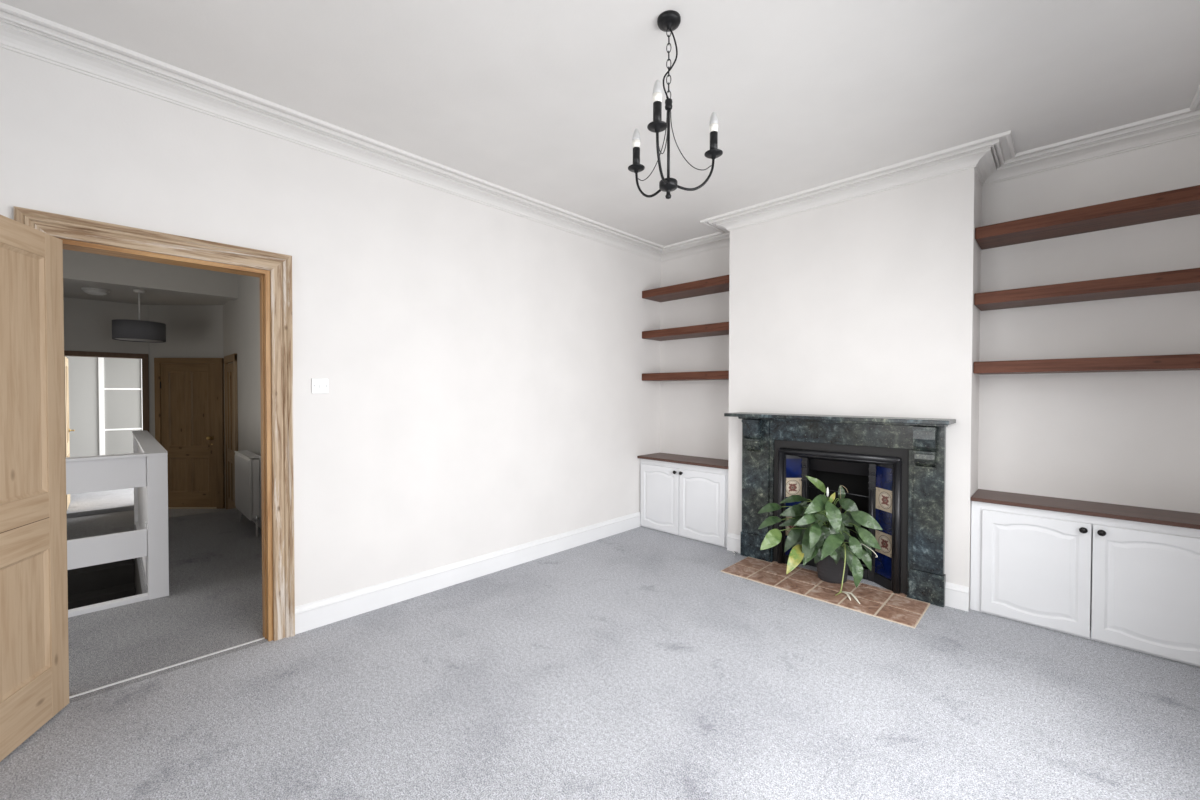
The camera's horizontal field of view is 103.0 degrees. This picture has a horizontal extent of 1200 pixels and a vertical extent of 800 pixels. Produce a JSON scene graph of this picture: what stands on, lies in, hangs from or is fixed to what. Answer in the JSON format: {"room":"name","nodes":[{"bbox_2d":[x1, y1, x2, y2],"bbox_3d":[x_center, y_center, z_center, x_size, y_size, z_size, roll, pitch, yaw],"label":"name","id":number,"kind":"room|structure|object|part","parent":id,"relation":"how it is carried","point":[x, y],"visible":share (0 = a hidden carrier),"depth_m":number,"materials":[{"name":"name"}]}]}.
{"room":"living room","nodes":[
{"label":"living room","id":0,"kind":"room"},
{"bbox_2d":[67,488,133,517],"bbox_3d":[-7.440,1.495,7.407,3.600,0.275,4.200,1,1,44],"label":"floor","id":1,"kind":"structure","parent":0,"point":[108,501],"depth_m":6.39,"materials":[{"name":"grey carpet"}]},
{"bbox_2d":[65,356,142,456],"bbox_3d":[-8.432,0.104,8.181,0.570,2.482,2.250,1,1,44],"label":"window","id":2,"kind":"structure","parent":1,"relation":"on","point":[105,394],"depth_m":7.95,"materials":[{"name":"grey glass"}]},
{"bbox_3d":[-8.629,0.143,7.619,0.028,2.380,0.870,1,1,44],"label":"plain sliding door","id":3,"kind":"part","parent":2,"relation":"part of","materials":[{"name":"grey"}]},
{"bbox_3d":[-8.120,0.095,8.121,0.040,2.462,0.560,1,1,44],"label":"white door frame","id":4,"kind":"part","parent":2,"relation":"part of","materials":[{"name":"white plastic"}]},
{"bbox_3d":[-8.118,0.136,8.134,0.015,2.340,0.460,1,1,44],"label":"frosted panel","id":5,"kind":"part","parent":2,"relation":"part of","materials":[{"name":"grey glass"}]},
{"bbox_2d":[63,297,149,432],"bbox_3d":[-6.586,0.033,5.767,0.120,3.250,1.670,1,1,44],"label":"wall","id":6,"kind":"structure","parent":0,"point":[87,323],"depth_m":5.98,"materials":[{"name":"paint"}]},
{"bbox_2d":[134,558,141,594],"bbox_3d":[-4.400,2.782,3.597,2.800,2.620,1.560,1,1,44],"label":"wall","id":7,"kind":"structure","parent":0,"point":[138,590],"depth_m":4.40,"materials":[{"name":"grey paint"}]},
{"bbox_2d":[67,558,135,609],"bbox_3d":[-4.437,2.708,3.562,2.605,2.090,1.450,1,1,44],"label":"staircase","id":8,"kind":"structure","parent":7,"relation":"attached to","point":[90,585],"depth_m":4.60,"materials":[{"name":"carpet"}]},
{"bbox_2d":[63,281,228,304],"bbox_3d":[-5.802,-1.287,5.461,1.800,0.100,2.550,1,1,44],"label":"ceiling","id":9,"kind":"structure","parent":0,"point":[70,289],"depth_m":5.78,"materials":[{"name":"paint"}]},
{"bbox_2d":[81,287,109,294],"bbox_3d":[-5.628,-1.205,5.327,0.220,0.060,0.220,1,1,44],"label":"ceiling light","id":10,"kind":"object","parent":9,"relation":"attached to","point":[94,291],"visible":1,"depth_m":5.27,"materials":[{"name":"white ceramic"}]},
{"bbox_2d":[112,289,165,342],"bbox_3d":[-5.190,-0.953,5.379,0.440,0.565,0.440,1,1,44],"label":"pendant light","id":11,"kind":"object","parent":9,"relation":"hanging from","point":[138,330],"visible":1,"depth_m":5.25,"materials":[{"name":"grey fabric"}]},
{"bbox_3d":[-5.190,-1.045,5.378,0.015,0.340,0.015,0,1,-23],"label":"rod","id":12,"kind":"part","parent":11,"relation":"part of","materials":[{"name":"grey metal"}]},
{"bbox_3d":[-5.190,-0.773,5.381,0.440,0.205,0.440,1,1,44],"label":"lamp shade","id":13,"kind":"part","parent":11,"relation":"part of","materials":[{"name":"grey fabric"}]},
{"bbox_2d":[116,338,162,341],"bbox_3d":[-5.190,-0.684,5.383,0.400,0.012,0.400,1,1,44],"label":"diffuser","id":14,"kind":"object","parent":11,"relation":"attached to","point":[121,339],"depth_m":5.37,"materials":[{"name":"white plastic"}]},
{"bbox_2d":[67,508,224,539],"bbox_3d":[-5.658,1.552,5.533,1.970,0.220,2.600,1,1,44],"label":"floor","id":15,"kind":"structure","parent":0,"point":[122,521],"depth_m":5.61,"materials":[{"name":"grey carpet"}]},
{"bbox_2d":[148,305,222,437],"bbox_3d":[-5.400,0.026,6.357,1.099,3.250,0.100,0,1,0],"label":"wall","id":16,"kind":"structure","parent":0,"point":[192,331],"depth_m":6.29,"materials":[{"name":"paint"}]},
{"bbox_2d":[64,356,74,509],"bbox_3d":[-6.831,0.412,6.138,0.700,1.910,0.086,1,1,44],"label":"door","id":17,"kind":"structure","parent":16,"relation":"in","point":[67,429],"depth_m":6.09,"materials":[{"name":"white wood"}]},
{"bbox_3d":[-6.745,0.059,6.013,0.210,0.980,0.026,1,1,44],"label":"panel","id":18,"kind":"part","parent":17,"relation":"part of","materials":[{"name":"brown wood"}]},
{"bbox_3d":[-6.952,0.056,6.215,0.210,0.980,0.026,1,1,44],"label":"panel","id":19,"kind":"part","parent":17,"relation":"part of","materials":[{"name":"white wood"}]},
{"bbox_3d":[-6.850,1.262,6.132,0.500,0.210,0.034,1,1,44],"label":"rail","id":20,"kind":"part","parent":17,"relation":"part of","materials":[{"name":"white wood"}]},
{"bbox_2d":[64,350,148,431],"bbox_3d":[-6.307,0.416,6.052,0.151,2.036,0.856,1,1,44],"label":"door frame","id":21,"kind":"structure","parent":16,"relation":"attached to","point":[145,370],"depth_m":6.26,"materials":[{"name":"brown wood"}]},
{"bbox_2d":[160,363,215,506],"bbox_3d":[-5.420,0.471,6.268,0.721,1.905,0.102,0,1,0],"label":"door","id":22,"kind":"structure","parent":16,"relation":"in","point":[187,389],"depth_m":6.29,"materials":[{"name":"brown wood"}]},
{"bbox_3d":[-5.565,0.113,6.296,0.220,0.980,0.026,0,1,0],"label":"panel","id":23,"kind":"part","parent":22,"relation":"part of","materials":[{"name":"brown wood"}]},
{"bbox_3d":[-5.566,0.988,6.309,0.220,0.450,0.026,0,1,0],"label":"panel","id":24,"kind":"part","parent":22,"relation":"part of","materials":[{"name":"brown wood"}]},
{"bbox_3d":[-5.416,-0.429,6.289,0.515,0.105,0.034,0,1,0],"label":"rail","id":25,"kind":"part","parent":22,"relation":"part of","materials":[{"name":"brown wood"}]},
{"bbox_3d":[-5.418,0.683,6.305,0.515,0.160,0.034,0,1,0],"label":"rail","id":26,"kind":"part","parent":22,"relation":"part of","materials":[{"name":"brown wood"}]},
{"bbox_3d":[-5.419,1.318,6.314,0.515,0.210,0.034,0,1,0],"label":"rail","id":27,"kind":"part","parent":22,"relation":"part of","materials":[{"name":"brown wood"}]},
{"bbox_3d":[-5.270,0.114,6.297,0.220,0.980,0.026,0,1,0],"label":"panel","id":28,"kind":"part","parent":22,"relation":"part of","materials":[{"name":"brown wood"}]},
{"bbox_3d":[-5.271,0.989,6.309,0.220,0.450,0.026,0,1,0],"label":"panel","id":29,"kind":"part","parent":22,"relation":"part of","materials":[{"name":"brown wood"}]},
{"bbox_2d":[154,358,224,508],"bbox_3d":[-5.407,0.442,6.288,0.885,1.990,0.051,0,1,0],"label":"trim","id":30,"kind":"structure","parent":16,"relation":"attached to","point":[219,362],"depth_m":6.27,"materials":[{"name":"brown wood"}]},
{"bbox_3d":[-5.814,0.441,6.292,0.072,1.980,0.040,0,1,0],"label":"casing","id":31,"kind":"part","parent":30,"relation":"part of","materials":[{"name":"brown wood"}]},
{"bbox_3d":[-5.011,0.442,6.294,0.092,1.980,0.040,0,1,0],"label":"casing","id":32,"kind":"part","parent":30,"relation":"part of","materials":[{"name":"brown wood"}]},
{"bbox_2d":[168,508,236,517],"bbox_3d":[-4.519,1.361,5.264,0.037,0.193,0.890,1,1,44],"label":"trim","id":33,"kind":"structure","parent":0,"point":[233,508],"depth_m":5.32,"materials":[{"name":"grey"}]},
{"bbox_2d":[223,275,260,455],"bbox_3d":[-3.227,0.053,4.680,4.770,3.250,0.100,1,1,44],"label":"wall","id":34,"kind":"structure","parent":0,"point":[241,316],"depth_m":5.23,"materials":[{"name":"paint"}]},
{"bbox_2d":[226,363,233,508],"bbox_3d":[-4.534,0.491,5.882,0.530,1.880,0.034,1,1,44],"label":"door","id":35,"kind":"structure","parent":34,"relation":"in","point":[229,367],"depth_m":5.89,"materials":[{"name":"brown wood"}]},
{"bbox_3d":[-4.605,0.130,5.947,0.150,0.960,0.026,1,1,44],"label":"panel","id":36,"kind":"part","parent":35,"relation":"part of","materials":[{"name":"brown wood"}]},
{"bbox_3d":[-4.532,-0.399,5.869,0.350,0.100,0.034,1,1,44],"label":"rail","id":37,"kind":"part","parent":35,"relation":"part of","materials":[{"name":"brown wood"}]},
{"bbox_3d":[-4.606,1.000,5.959,0.150,0.460,0.026,1,1,44],"label":"panel","id":38,"kind":"part","parent":35,"relation":"part of","materials":[{"name":"brown wood"}]},
{"bbox_3d":[-4.534,0.691,5.885,0.350,0.160,0.034,1,1,44],"label":"rail","id":39,"kind":"part","parent":35,"relation":"part of","materials":[{"name":"brown wood"}]},
{"bbox_3d":[-4.535,1.331,5.894,0.350,0.200,0.034,1,1,44],"label":"rail","id":40,"kind":"part","parent":35,"relation":"part of","materials":[{"name":"brown wood"}]},
{"bbox_3d":[-4.462,0.132,5.807,0.150,0.960,0.026,1,1,44],"label":"panel","id":41,"kind":"part","parent":35,"relation":"part of","materials":[{"name":"brown wood"}]},
{"bbox_3d":[-4.463,1.002,5.820,0.150,0.460,0.026,1,1,44],"label":"panel","id":42,"kind":"part","parent":35,"relation":"part of","materials":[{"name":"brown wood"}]},
{"bbox_2d":[224,353,237,509],"bbox_3d":[-4.538,0.444,5.870,0.720,1.990,0.032,1,1,44],"label":"trim","id":43,"kind":"structure","parent":34,"relation":"attached to","point":[233,357],"depth_m":5.65,"materials":[{"name":"brown wood"}]},
{"bbox_2d":[234,450,261,536],"bbox_3d":[-3.476,0.904,4.753,0.812,0.745,0.156,1,1,44],"label":"radiator","id":44,"kind":"object","parent":34,"relation":"attached to","point":[247,463],"visible":0.96,"depth_m":4.51,"materials":[{"name":"white metal"}]},
{"bbox_3d":[-3.522,0.832,4.705,0.730,0.580,0.024,1,1,44],"label":"panel","id":45,"kind":"part","parent":44,"relation":"part of","materials":[{"name":"white metal"}]},
{"bbox_2d":[234,450,260,458],"bbox_3d":[-3.492,0.537,4.731,0.730,0.010,0.104,1,1,44],"label":"grille","id":46,"kind":"object","parent":44,"relation":"attached to","point":[245,454],"depth_m":4.68,"materials":[{"name":"white metal"}]},
{"bbox_3d":[-3.463,0.831,4.765,0.730,0.580,0.017,1,1,44],"label":"panel","id":47,"kind":"part","parent":44,"relation":"part of","materials":[{"name":"white metal"}]},
{"bbox_2d":[252,518,261,528],"bbox_3d":[-2.902,1.225,4.294,3.720,0.118,0.021,1,1,44],"label":"baseboard","id":48,"kind":"structure","parent":34,"relation":"attached to","point":[253,519],"depth_m":4.78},
{"bbox_2d":[0,47,660,606],"bbox_3d":[-1.347,-0.109,3.110,0.110,2.825,5.578,1,1,44],"label":"wall","id":49,"kind":"structure","parent":0,"point":[483,366],"depth_m":3.06,"materials":[{"name":"white paint"}]},
{"bbox_2d":[0,215,68,761],"bbox_3d":[-2.177,0.318,1.681,0.186,1.985,0.769,0,1,-19],"label":"door","id":50,"kind":"structure","parent":49,"relation":"in","point":[34,648],"depth_m":1.88,"materials":[{"name":"brown wood"}]},
{"bbox_3d":[-2.174,-0.624,1.664,0.036,0.100,0.564,0,1,-19],"label":"rail","id":51,"kind":"part","parent":50,"relation":"part of","materials":[{"name":"brown wood"}]},
{"bbox_3d":[-2.229,-0.099,1.826,0.027,0.955,0.237,0,1,-19],"label":"panel","id":52,"kind":"part","parent":50,"relation":"part of","materials":[{"name":"brown wood"}]},
{"bbox_3d":[-2.176,0.496,1.680,0.036,0.230,0.564,0,1,-19],"label":"rail","id":53,"kind":"part","parent":50,"relation":"part of","materials":[{"name":"brown wood"}]},
{"bbox_3d":[-2.230,0.853,1.839,0.027,0.490,0.237,0,1,-19],"label":"panel","id":54,"kind":"part","parent":50,"relation":"part of","materials":[{"name":"brown wood"}]},
{"bbox_3d":[-2.177,1.206,1.690,0.036,0.210,0.564,0,1,-19],"label":"rail","id":55,"kind":"part","parent":50,"relation":"part of","materials":[{"name":"brown wood"}]},
{"bbox_2d":[13,206,294,640],"bbox_3d":[-2.085,0.262,2.341,0.154,2.102,0.970,1,1,44],"label":"trim","id":56,"kind":"structure","parent":49,"relation":"attached to","point":[274,270],"depth_m":2.58,"materials":[{"name":"brown wood"}]},
{"bbox_3d":[-2.347,0.267,1.986,0.034,2.102,0.095,1,1,44],"label":"casing","id":57,"kind":"part","parent":56,"relation":"part of","materials":[{"name":"brown wood"}]},
{"bbox_3d":[-1.736,0.259,2.613,0.034,2.102,0.095,1,1,44],"label":"casing","id":58,"kind":"part","parent":56,"relation":"part of","materials":[{"name":"brown wood"}]},
{"bbox_2d":[69,637,264,698],"bbox_3d":[-2.094,1.310,2.363,0.009,0.006,0.738,1,1,44],"label":"trim","id":59,"kind":"structure","parent":49,"relation":"attached to","point":[167,667],"depth_m":2.32,"materials":[{"name":"silver metal"}]},
{"bbox_2d":[311,378,327,392],"bbox_3d":[-1.611,-0.081,2.748,0.017,0.086,0.086,1,1,44],"label":"light switch","id":60,"kind":"object","parent":49,"relation":"attached to","point":[318,385],"visible":1,"depth_m":2.74,"materials":[{"name":"white plastic"}]},
{"bbox_2d":[295,512,640,633],"bbox_3d":[-0.649,1.221,3.754,0.021,0.148,3.041,1,1,44],"label":"baseboard","id":61,"kind":"structure","parent":49,"relation":"attached to","point":[319,613],"depth_m":3.30,"materials":[{"name":"white wood"}]},
{"bbox_2d":[0,2,1199,261],"bbox_3d":[0.022,-1.456,1.759,3.706,0.088,5.578,1,1,44],"label":"trim","id":62,"kind":"structure","parent":49,"relation":"attached to","point":[994,159],"depth_m":2.81,"materials":[{"name":"white paint"}]},
{"bbox_2d":[0,509,1199,799],"bbox_3d":[-1.343,1.403,3.127,7.506,0.200,5.578,1,1,44],"label":"floor","id":63,"kind":"structure","parent":0,"point":[627,665],"depth_m":2.11,"materials":[{"name":"grey carpet"}]},
{"bbox_2d":[66,430,168,617],"bbox_3d":[-4.343,0.826,3.535,2.645,0.973,1.548,1,1,44],"label":"banister","id":64,"kind":"object","parent":63,"relation":"on","point":[145,470],"visible":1,"depth_m":3.07,"materials":[{"name":"grey paint"}]},
{"bbox_3d":[-3.463,1.292,2.611,0.055,0.032,1.443,1,1,44],"label":"board","id":65,"kind":"part","parent":64,"relation":"part of","materials":[{"name":"grey paint"}]},
{"bbox_3d":[-3.437,0.363,2.642,0.110,0.018,1.542,1,1,44],"label":"rail","id":66,"kind":"part","parent":64,"relation":"part of","materials":[{"name":"grey paint"}]},
{"bbox_3d":[-4.746,0.815,4.931,0.100,0.955,0.099,1,1,44],"label":"newel post","id":67,"kind":"part","parent":64,"relation":"part of","materials":[{"name":"grey paint"}]},
{"bbox_3d":[-3.847,0.803,4.041,2.430,0.903,0.025,1,1,44],"label":"panel","id":68,"kind":"part","parent":64,"relation":"part of","materials":[{"name":"grey paint"}]},
{"bbox_3d":[-3.851,1.270,4.044,2.430,0.032,0.055,1,1,44],"label":"board","id":69,"kind":"part","parent":64,"relation":"part of","materials":[{"name":"grey paint"}]},
{"bbox_3d":[-3.881,0.342,4.081,2.535,0.018,0.113,1,1,44],"label":"rail","id":70,"kind":"part","parent":64,"relation":"part of","materials":[{"name":"grey paint"}]},
{"bbox_3d":[-2.934,0.833,3.166,0.100,0.935,0.099,1,1,44],"label":"newel post","id":71,"kind":"part","parent":64,"relation":"part of","materials":[{"name":"grey paint"}]},
{"bbox_2d":[640,459,727,547],"bbox_3d":[0.865,0.938,4.595,1.003,0.695,0.382,1,1,44],"label":"base cabinet","id":72,"kind":"object","parent":63,"relation":"on","point":[684,500],"visible":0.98,"depth_m":4.45,"materials":[{"name":"white paint"}]},
{"bbox_2d":[637,453,727,468],"bbox_3d":[0.867,0.578,4.592,1.005,0.024,0.377,1,1,44],"label":"countertop","id":73,"kind":"structure","parent":72,"relation":"on","point":[666,457],"depth_m":4.54,"materials":[{"name":"brown wood"}]},
{"bbox_2d":[721,557,929,627],"bbox_3d":[1.534,1.299,3.356,1.250,0.010,0.495,1,1,44],"label":"tiled hearth","id":74,"kind":"object","parent":63,"relation":"on","point":[878,602],"visible":0.91,"depth_m":3.23,"materials":[{"name":"brown tile"}]},
{"bbox_2d":[758,476,882,603],"bbox_3d":[1.454,0.930,3.301,0.742,0.731,0.612,0,1,-8],"label":"potted plant","id":75,"kind":"object","parent":74,"relation":"on","point":[808,540],"visible":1,"depth_m":3.25,"materials":[{"name":"green plant"}]},
{"bbox_3d":[1.678,1.181,3.449,0.256,0.225,0.256,1,1,44],"label":"pot","id":76,"kind":"part","parent":75,"relation":"part of","materials":[{"name":"grey plastic"}]},
{"bbox_3d":[1.616,1.128,3.193,0.061,0.328,0.336,1,1,31],"label":"trailing stem","id":77,"kind":"part","parent":75,"relation":"part of","materials":[{"name":"green plant"}]},
{"bbox_2d":[724,412,955,606],"bbox_3d":[1.620,0.708,3.436,1.480,1.190,0.259,1,1,44],"label":"fireplace surround","id":78,"kind":"object","parent":63,"relation":"on","point":[925,438],"visible":0.97,"depth_m":3.21,"materials":[{"name":"green stone"}]},
{"bbox_2d":[724,412,955,424],"bbox_3d":[1.621,0.126,3.427,1.480,0.026,0.259,1,1,44],"label":"mantel shelf","id":79,"kind":"object","parent":78,"relation":"attached to","point":[741,415],"depth_m":3.30,"materials":[{"name":"green stone"}]},
{"bbox_3d":[1.675,0.151,3.486,1.401,0.023,0.099,1,1,44],"label":"bed moulding","id":80,"kind":"part","parent":78,"relation":"part of","materials":[{"name":"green stone"}]},
{"bbox_2d":[773,440,908,594],"bbox_3d":[1.837,0.808,3.616,0.923,0.984,0.392,1,1,44],"label":"fireplace insert","id":81,"kind":"object","parent":63,"relation":"on","point":[876,479],"visible":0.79,"depth_m":3.44,"materials":[{"name":"black metal"}]},
{"bbox_3d":[1.790,0.691,3.599,0.464,0.028,0.008,1,1,44],"label":"damper rod","id":82,"kind":"part","parent":81,"relation":"part of","materials":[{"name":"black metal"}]},
{"bbox_2d":[798,456,881,464],"bbox_3d":[1.762,0.425,3.533,0.825,0.072,0.112,1,1,44],"label":"hood","id":83,"kind":"object","parent":81,"relation":"attached to","point":[800,458],"depth_m":3.51,"materials":[{"name":"black metal"}]},
{"bbox_2d":[970,501,1199,666],"bbox_3d":[2.786,0.972,2.724,1.033,0.686,0.382,1,1,44],"label":"base cabinet","id":84,"kind":"object","parent":63,"relation":"on","point":[1132,585],"visible":1,"depth_m":2.60,"materials":[{"name":"white paint"}]},
{"bbox_3d":[2.646,0.712,2.613,0.034,0.034,0.033,1,1,44],"label":"knob","id":85,"kind":"part","parent":84,"relation":"part of","materials":[{"name":"black metal"}]},
{"bbox_2d":[971,489,1199,528],"bbox_3d":[2.793,0.617,2.726,1.035,0.022,0.363,1,1,44],"label":"countertop","id":86,"kind":"structure","parent":84,"relation":"on","point":[1098,509],"depth_m":2.67,"materials":[{"name":"brown wood"}]},
{"bbox_3d":[2.696,0.713,2.565,0.034,0.034,0.033,1,1,44],"label":"knob","id":87,"kind":"part","parent":84,"relation":"part of","materials":[{"name":"black metal"}]},
{"bbox_2d":[0,0,1199,245],"bbox_3d":[-0.017,-1.551,1.796,3.816,0.100,5.578,1,1,44],"label":"ceiling","id":88,"kind":"structure","parent":0,"point":[545,101],"depth_m":2.23,"materials":[{"name":"paint"}]},
{"bbox_2d":[628,10,722,198],"bbox_3d":[0.238,-1.150,1.903,0.373,0.705,0.385,1,1,44],"label":"chandelier","id":89,"kind":"object","parent":88,"relation":"hanging from","point":[669,20],"visible":1,"depth_m":1.89,"materials":[{"name":"black metal"}]},
{"bbox_3d":[0.155,-1.113,2.033,0.035,0.087,0.035,1,1,44],"label":"candle bulb","id":90,"kind":"part","parent":89,"relation":"part of","materials":[{"name":"white glass"}]},
{"bbox_3d":[0.203,-0.905,1.976,0.010,0.140,0.164,-1,1,-39],"label":"arm","id":91,"kind":"part","parent":89,"relation":"part of","materials":[{"name":"black metal"}]},
{"bbox_3d":[0.206,-1.108,1.716,0.035,0.087,0.035,1,1,44],"label":"candle bulb","id":92,"kind":"part","parent":89,"relation":"part of","materials":[{"name":"white glass"}]},
{"bbox_3d":[0.233,-0.902,1.791,0.010,0.140,0.164,0,1,21],"label":"arm","id":93,"kind":"part","parent":89,"relation":"part of","materials":[{"name":"black metal"}]},
{"bbox_3d":[0.271,-1.010,1.891,0.011,0.285,0.011,1,1,44],"label":"stem","id":94,"kind":"part","parent":89,"relation":"part of","materials":[{"name":"black metal"}]},
{"bbox_3d":[0.277,-1.329,1.885,0.059,0.282,0.008,0,1,2],"label":"power cord","id":95,"kind":"part","parent":89,"relation":"part of","materials":[{"name":"black metal"}]},
{"bbox_3d":[0.379,-0.904,1.905,0.164,0.140,0.010,0,1,-7],"label":"arm","id":96,"kind":"part","parent":89,"relation":"part of","materials":[{"name":"black metal"}]},
{"bbox_3d":[0.455,-1.111,1.910,0.035,0.087,0.035,1,1,44],"label":"candle bulb","id":97,"kind":"part","parent":89,"relation":"part of","materials":[{"name":"white glass"}]},
{"bbox_2d":[728,168,981,608],"bbox_3d":[1.829,-0.113,3.657,1.658,2.825,0.363,1,1,44],"label":"wall","id":98,"kind":"structure","parent":0,"point":[862,306],"depth_m":3.33,"materials":[{"name":"white paint"}]},
{"bbox_2d":[727,533,740,552],"bbox_3d":[1.153,1.219,4.065,0.150,0.148,0.021,1,1,44],"label":"baseboard","id":99,"kind":"structure","parent":98,"relation":"attached to","point":[733,540],"depth_m":4.07,"materials":[{"name":"white wood"}]},
{"bbox_2d":[945,582,968,610],"bbox_3d":[2.241,1.236,3.005,0.126,0.148,0.021,1,1,44],"label":"baseboard","id":100,"kind":"structure","parent":98,"relation":"attached to","point":[956,596],"depth_m":3.00,"materials":[{"name":"white wood"}]},
{"bbox_2d":[660,135,1199,512],"bbox_3d":[1.997,-0.115,3.816,3.916,2.825,0.100,1,1,44],"label":"wall","id":101,"kind":"structure","parent":0,"point":[1121,438],"depth_m":2.89,"materials":[{"name":"white paint"}]},
{"bbox_2d":[642,275,728,301],"bbox_3d":[0.892,-1.062,4.592,1.005,0.072,0.312,1,1,44],"label":"wall shelf","id":102,"kind":"object","parent":101,"relation":"attached to","point":[719,284],"visible":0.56,"depth_m":4.52,"materials":[{"name":"brown wood"}]},
{"bbox_2d":[642,322,728,340],"bbox_3d":[0.891,-0.654,4.598,1.005,0.072,0.312,1,1,44],"label":"wall shelf","id":103,"kind":"object","parent":101,"relation":"attached to","point":[722,328],"visible":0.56,"depth_m":4.50,"materials":[{"name":"brown wood"}]},
{"bbox_2d":[642,370,728,380],"bbox_3d":[0.891,-0.228,4.604,1.005,0.072,0.312,1,1,44],"label":"wall shelf","id":104,"kind":"object","parent":101,"relation":"attached to","point":[702,375],"visible":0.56,"depth_m":4.47,"materials":[{"name":"brown wood"}]},
{"bbox_2d":[973,354,1199,374],"bbox_3d":[2.812,-0.199,2.732,1.035,0.072,0.312,1,1,44],"label":"wall shelf","id":105,"kind":"object","parent":101,"relation":"attached to","point":[1181,362],"visible":1,"depth_m":2.63,"materials":[{"name":"brown wood"}]},
{"bbox_2d":[974,268,1199,310],"bbox_3d":[2.812,-0.624,2.726,1.035,0.072,0.312,1,1,44],"label":"wall shelf","id":106,"kind":"object","parent":101,"relation":"attached to","point":[1185,280],"visible":1,"depth_m":2.66,"materials":[{"name":"brown wood"}]},
{"bbox_2d":[975,185,1199,249],"bbox_3d":[2.813,-1.032,2.720,1.035,0.072,0.312,1,1,44],"label":"wall shelf","id":107,"kind":"object","parent":101,"relation":"attached to","point":[1182,202],"visible":1,"depth_m":2.66,"materials":[{"name":"brown wood"}]},
{"bbox_3d":[-3.692,-1.584,3.402,3.690,0.100,2.550,1,1,44],"label":"ceiling","id":108,"kind":"structure","parent":0,"visible":0},
{"bbox_2d":[63,249,237,299],"bbox_3d":[-5.121,-1.398,4.726,0.200,0.455,2.449,1,1,44],"label":"ceiling beam","id":109,"kind":"structure","parent":108,"relation":"attached to","point":[78,267],"depth_m":4.99,"materials":[{"name":"paint"}]}
]}

